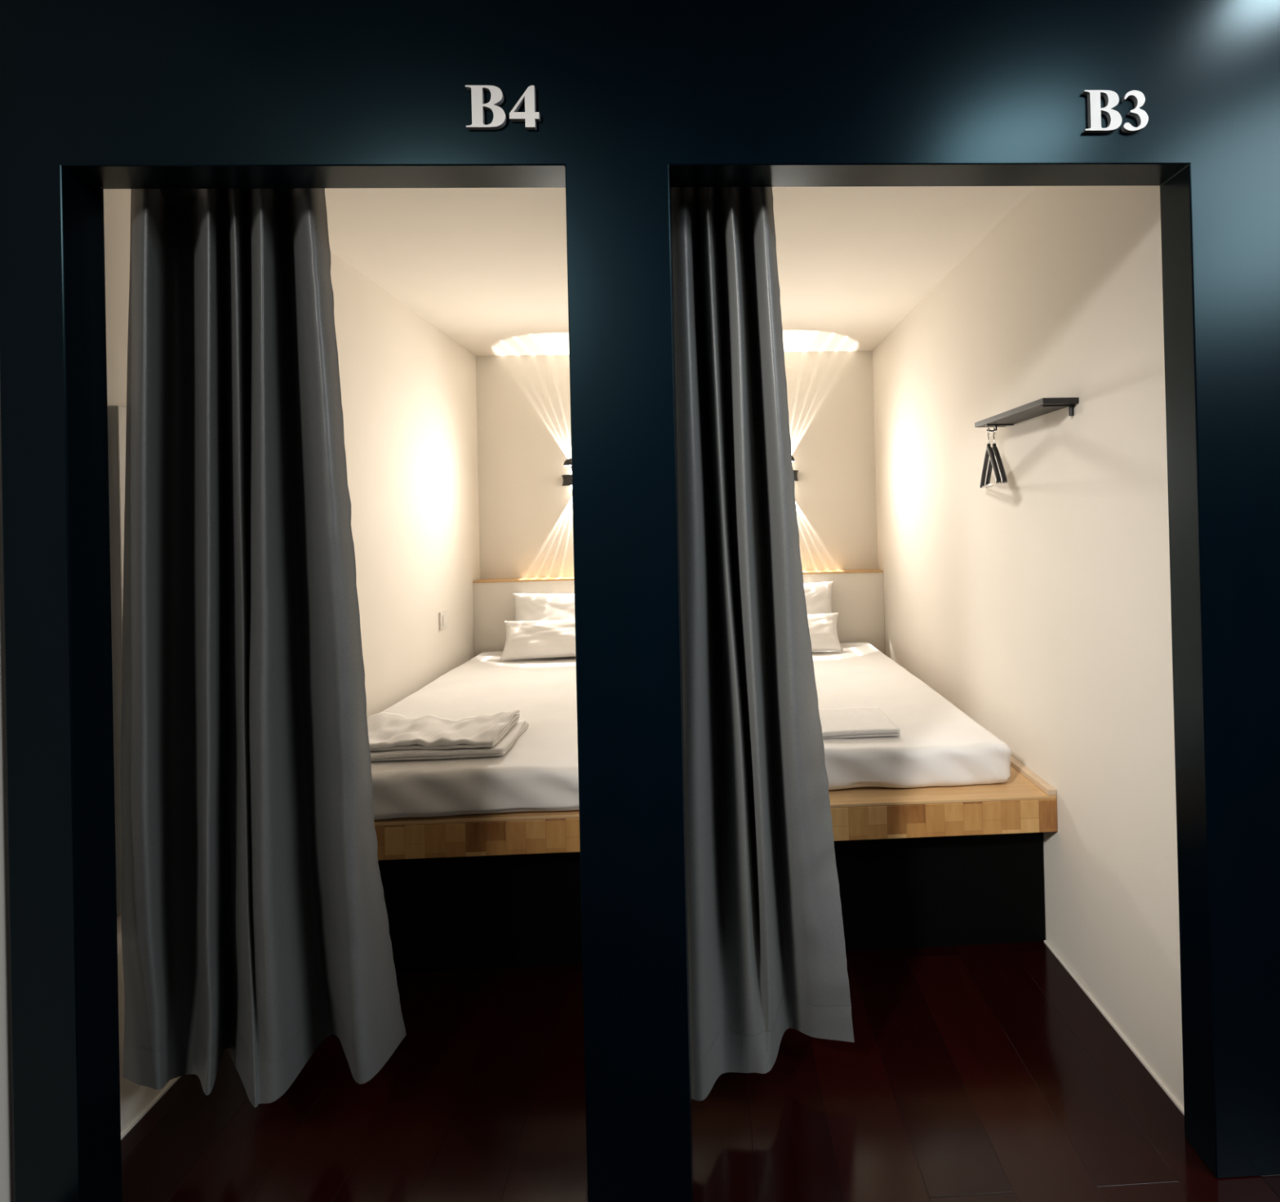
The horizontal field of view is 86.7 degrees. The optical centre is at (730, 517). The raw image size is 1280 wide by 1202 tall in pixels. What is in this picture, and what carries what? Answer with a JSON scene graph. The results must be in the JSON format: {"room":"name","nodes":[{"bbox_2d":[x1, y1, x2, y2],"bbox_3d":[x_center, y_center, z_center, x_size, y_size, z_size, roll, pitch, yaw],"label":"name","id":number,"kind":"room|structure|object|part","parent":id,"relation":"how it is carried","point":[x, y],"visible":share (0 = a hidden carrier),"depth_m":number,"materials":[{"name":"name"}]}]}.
{"room":"dormitory","nodes":[
{"label":"dormitory","id":0,"kind":"room"},
{"bbox_2d":[0,188,479,1201],"bbox_3d":[-1.442,-0.003,1.377,0.100,2.780,5.427,-1,0,-2],"label":"wall","id":1,"kind":"structure","parent":0,"point":[408,388],"depth_m":2.85,"materials":[{"name":"beige paint"}]},
{"bbox_2d":[107,404,126,913],"bbox_3d":[-1.386,0.318,1.734,0.026,1.139,0.460,-1,0,-2],"label":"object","id":2,"kind":"structure","parent":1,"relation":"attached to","point":[117,415],"depth_m":1.50,"materials":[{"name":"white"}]},
{"bbox_2d":[120,1075,181,1139],"bbox_3d":[-1.370,1.385,1.684,0.007,0.006,0.669,-1,0,-2],"label":"trim","id":3,"kind":"structure","parent":1,"relation":"attached to","point":[164,1091],"depth_m":1.57,"materials":[{"name":"white"}]},
{"bbox_2d":[439,609,447,629],"bbox_3d":[-1.454,0.518,3.401,0.014,0.086,0.088,-1,0,-2],"label":"wall switch","id":4,"kind":"object","parent":1,"relation":"attached to","point":[442,615],"visible":1,"depth_m":3.38,"materials":[{"name":"white plastic"}]},
{"bbox_2d":[0,0,1279,1201],"bbox_3d":[0.583,-0.049,1.389,3.923,2.780,0.091,-1,0,-2],"label":"wall","id":5,"kind":"structure","parent":0,"point":[637,100],"depth_m":1.31,"materials":[{"name":"teal paint"}]},
{"bbox_2d":[120,188,406,1107],"bbox_3d":[-1.066,0.253,1.480,0.580,1.999,0.202,-1,0,-7],"label":"curtain","id":6,"kind":"object","parent":5,"relation":"hanging from","point":[254,915],"visible":0.99,"depth_m":1.45,"materials":[{"name":"grey fabric"}]},
{"bbox_2d":[465,84,540,129],"bbox_3d":[-0.442,-0.795,1.302,0.140,0.081,0.010,-1,0,-2],"label":"room number","id":7,"kind":"object","parent":5,"relation":"attached to","point":[530,116],"visible":1,"depth_m":1.30,"materials":[{"name":"white plastic"}]},
{"bbox_2d":[671,186,854,1100],"bbox_3d":[0.071,0.246,1.535,0.438,2.036,0.199,-1,0,-25],"label":"curtain","id":8,"kind":"object","parent":5,"relation":"hanging from","point":[766,948],"visible":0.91,"depth_m":1.51,"materials":[{"name":"grey fabric"}]},
{"bbox_2d":[1081,89,1148,133],"bbox_3d":[0.773,-0.816,1.351,0.130,0.082,0.010,-1,0,-2],"label":"room number","id":9,"kind":"object","parent":5,"relation":"attached to","point":[1095,111],"visible":1,"depth_m":1.35,"materials":[{"name":"white plastic"}]},
{"bbox_2d":[475,351,877,578],"bbox_3d":[-0.303,0.145,4.087,2.385,2.460,0.100,-1,0,-2],"label":"wall","id":10,"kind":"structure","parent":0,"point":[524,440],"depth_m":4.01,"materials":[{"name":"beige paint"}]},
{"bbox_2d":[561,457,572,488],"bbox_3d":[-0.920,-0.257,3.922,0.170,0.174,0.177,-1,0,-2],"label":"wall lamp","id":11,"kind":"object","parent":10,"relation":"attached to","point":[567,478],"visible":0.49,"depth_m":3.94,"materials":[{"name":"black metal"}]},
{"bbox_2d":[791,455,798,480],"bbox_3d":[0.327,-0.286,3.972,0.170,0.174,0.177,-1,0,-2],"label":"wall lamp","id":12,"kind":"object","parent":10,"relation":"attached to","point":[795,472],"visible":0.16,"depth_m":4.01,"materials":[{"name":"black metal"}]},
{"bbox_2d":[324,186,1034,355],"bbox_3d":[-0.276,-1.037,2.726,2.385,0.080,2.636,-1,0,-2],"label":"ceiling","id":13,"kind":"structure","parent":0,"point":[486,268],"depth_m":2.53,"materials":[{"name":"beige paint"}]},
{"bbox_2d":[120,941,1279,1201],"bbox_3d":[0.549,1.372,1.448,4.050,0.060,5.427,-1,0,-2],"label":"floor","id":14,"kind":"structure","parent":0,"point":[971,1073],"depth_m":1.53,"materials":[{"name":"red wood"}]},
{"bbox_2d":[373,576,582,973],"bbox_3d":[-0.871,0.865,2.984,1.129,1.036,2.049,-1,0,-2],"label":"platform bed","id":15,"kind":"object","parent":14,"relation":"on","point":[481,891],"visible":0.17,"depth_m":2.04,"materials":[{"name":"black laminate"}]},
{"bbox_2d":[370,651,578,819],"bbox_3d":[-0.862,0.814,2.903,1.064,0.144,1.920,-1,0,-2],"label":"mattress","id":16,"kind":"object","parent":15,"relation":"on","point":[539,771],"visible":0.42,"depth_m":2.06,"materials":[{"name":"white fabric"}]},
{"bbox_2d":[370,720,528,760],"bbox_3d":[-0.959,0.727,2.197,0.515,0.028,0.308,-1,0,-3],"label":"folded towel","id":17,"kind":"object","parent":16,"relation":"on","point":[500,748],"visible":0.19,"depth_m":2.06,"materials":[{"name":"white fabric"}]},
{"bbox_2d":[366,709,519,751],"bbox_3d":[-0.984,0.690,2.195,0.508,0.048,0.287,-1,0,-1],"label":"folded towel","id":18,"kind":"object","parent":17,"relation":"on","point":[387,731],"visible":0.89,"depth_m":2.17,"materials":[{"name":"white fabric"}]},
{"bbox_2d":[498,619,575,660],"bbox_3d":[-0.836,0.653,3.636,0.804,0.197,0.163,-1,0,0],"label":"pillow","id":19,"kind":"object","parent":16,"relation":"on","point":[526,639],"visible":0.47,"depth_m":3.58,"materials":[{"name":"white fabric"}]},
{"bbox_2d":[512,592,574,621],"bbox_3d":[-0.839,0.586,3.802,0.802,0.330,0.172,-1,0,0],"label":"pillow","id":20,"kind":"object","parent":16,"relation":"on","point":[528,606],"visible":0.19,"depth_m":3.77,"materials":[{"name":"white fabric"}]},
{"bbox_3d":[-0.915,0.629,3.946,1.129,0.530,0.124,-1,0,-2],"label":"headboard","id":21,"kind":"part","parent":15,"relation":"part of","materials":[{"name":"beige paint"}]},
{"bbox_2d":[802,568,1057,951],"bbox_3d":[0.373,0.836,3.033,1.147,1.036,2.049,-1,0,-2],"label":"platform bed","id":22,"kind":"object","parent":14,"relation":"on","point":[928,866],"visible":0.38,"depth_m":2.10,"materials":[{"name":"black laminate"}]},
{"bbox_3d":[0.329,0.601,3.996,1.147,0.530,0.124,-1,0,-2],"label":"headboard","id":23,"kind":"part","parent":22,"relation":"part of","materials":[{"name":"beige paint"}]},
{"bbox_2d":[812,641,1011,789],"bbox_3d":[0.334,0.792,2.990,1.040,0.135,1.841,-1,0,-2],"label":"mattress","id":24,"kind":"object","parent":22,"relation":"on","point":[938,744],"visible":0.5,"depth_m":2.19,"materials":[{"name":"white fabric"}]},
{"bbox_2d":[803,581,833,613],"bbox_3d":[0.204,0.558,3.847,0.801,0.359,0.161,-1,0,-3],"label":"pillow","id":25,"kind":"object","parent":24,"relation":"on","point":[818,595],"visible":0.09,"depth_m":3.84,"materials":[{"name":"white fabric"}]},
{"bbox_2d":[807,612,843,650],"bbox_3d":[0.208,0.636,3.687,0.805,0.197,0.176,-1,0,-6],"label":"pillow","id":26,"kind":"object","parent":24,"relation":"on","point":[822,627],"visible":0.2,"depth_m":3.65,"materials":[{"name":"white fabric"}]},
{"bbox_2d":[818,706,900,738],"bbox_3d":[0.321,0.710,2.322,0.463,0.027,0.280,-1,0,-2],"label":"folded towel","id":27,"kind":"object","parent":24,"relation":"on","point":[855,722],"visible":0.54,"depth_m":2.27,"materials":[{"name":"white fabric"}]},
{"bbox_2d":[872,185,1183,1107],"bbox_3d":[0.988,0.109,2.819,0.104,2.460,2.736,-1,0,-2],"label":"wall","id":28,"kind":"structure","parent":0,"point":[1036,603],"depth_m":1.96,"materials":[{"name":"beige paint"}]},
{"bbox_2d":[974,397,1079,431],"bbox_3d":[0.906,-0.308,2.094,0.103,0.047,0.470,-1,0,-2],"label":"wall shelf","id":29,"kind":"object","parent":28,"relation":"attached to","point":[1042,406],"visible":1,"depth_m":2.00,"materials":[{"name":"black metal"}]},
{"bbox_2d":[979,427,1001,488],"bbox_3d":[0.868,-0.204,2.257,0.016,0.197,0.369,-1,0,13],"label":"hanger","id":30,"kind":"object","parent":29,"relation":"hanging from","point":[988,453],"visible":1,"depth_m":2.25,"materials":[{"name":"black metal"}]},
{"bbox_2d":[985,427,1007,488],"bbox_3d":[0.887,-0.204,2.258,0.016,0.197,0.369,-1,0,13],"label":"hanger","id":31,"kind":"object","parent":29,"relation":"hanging from","point":[1004,480],"visible":0.89,"depth_m":2.21,"materials":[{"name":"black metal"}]},
{"bbox_2d":[1044,939,1184,1115],"bbox_3d":[1.002,1.331,1.778,0.008,0.006,0.669,-1,0,-2],"label":"trim","id":32,"kind":"structure","parent":28,"relation":"attached to","point":[1135,1052],"depth_m":1.73,"materials":[{"name":"white wood"}]}
]}

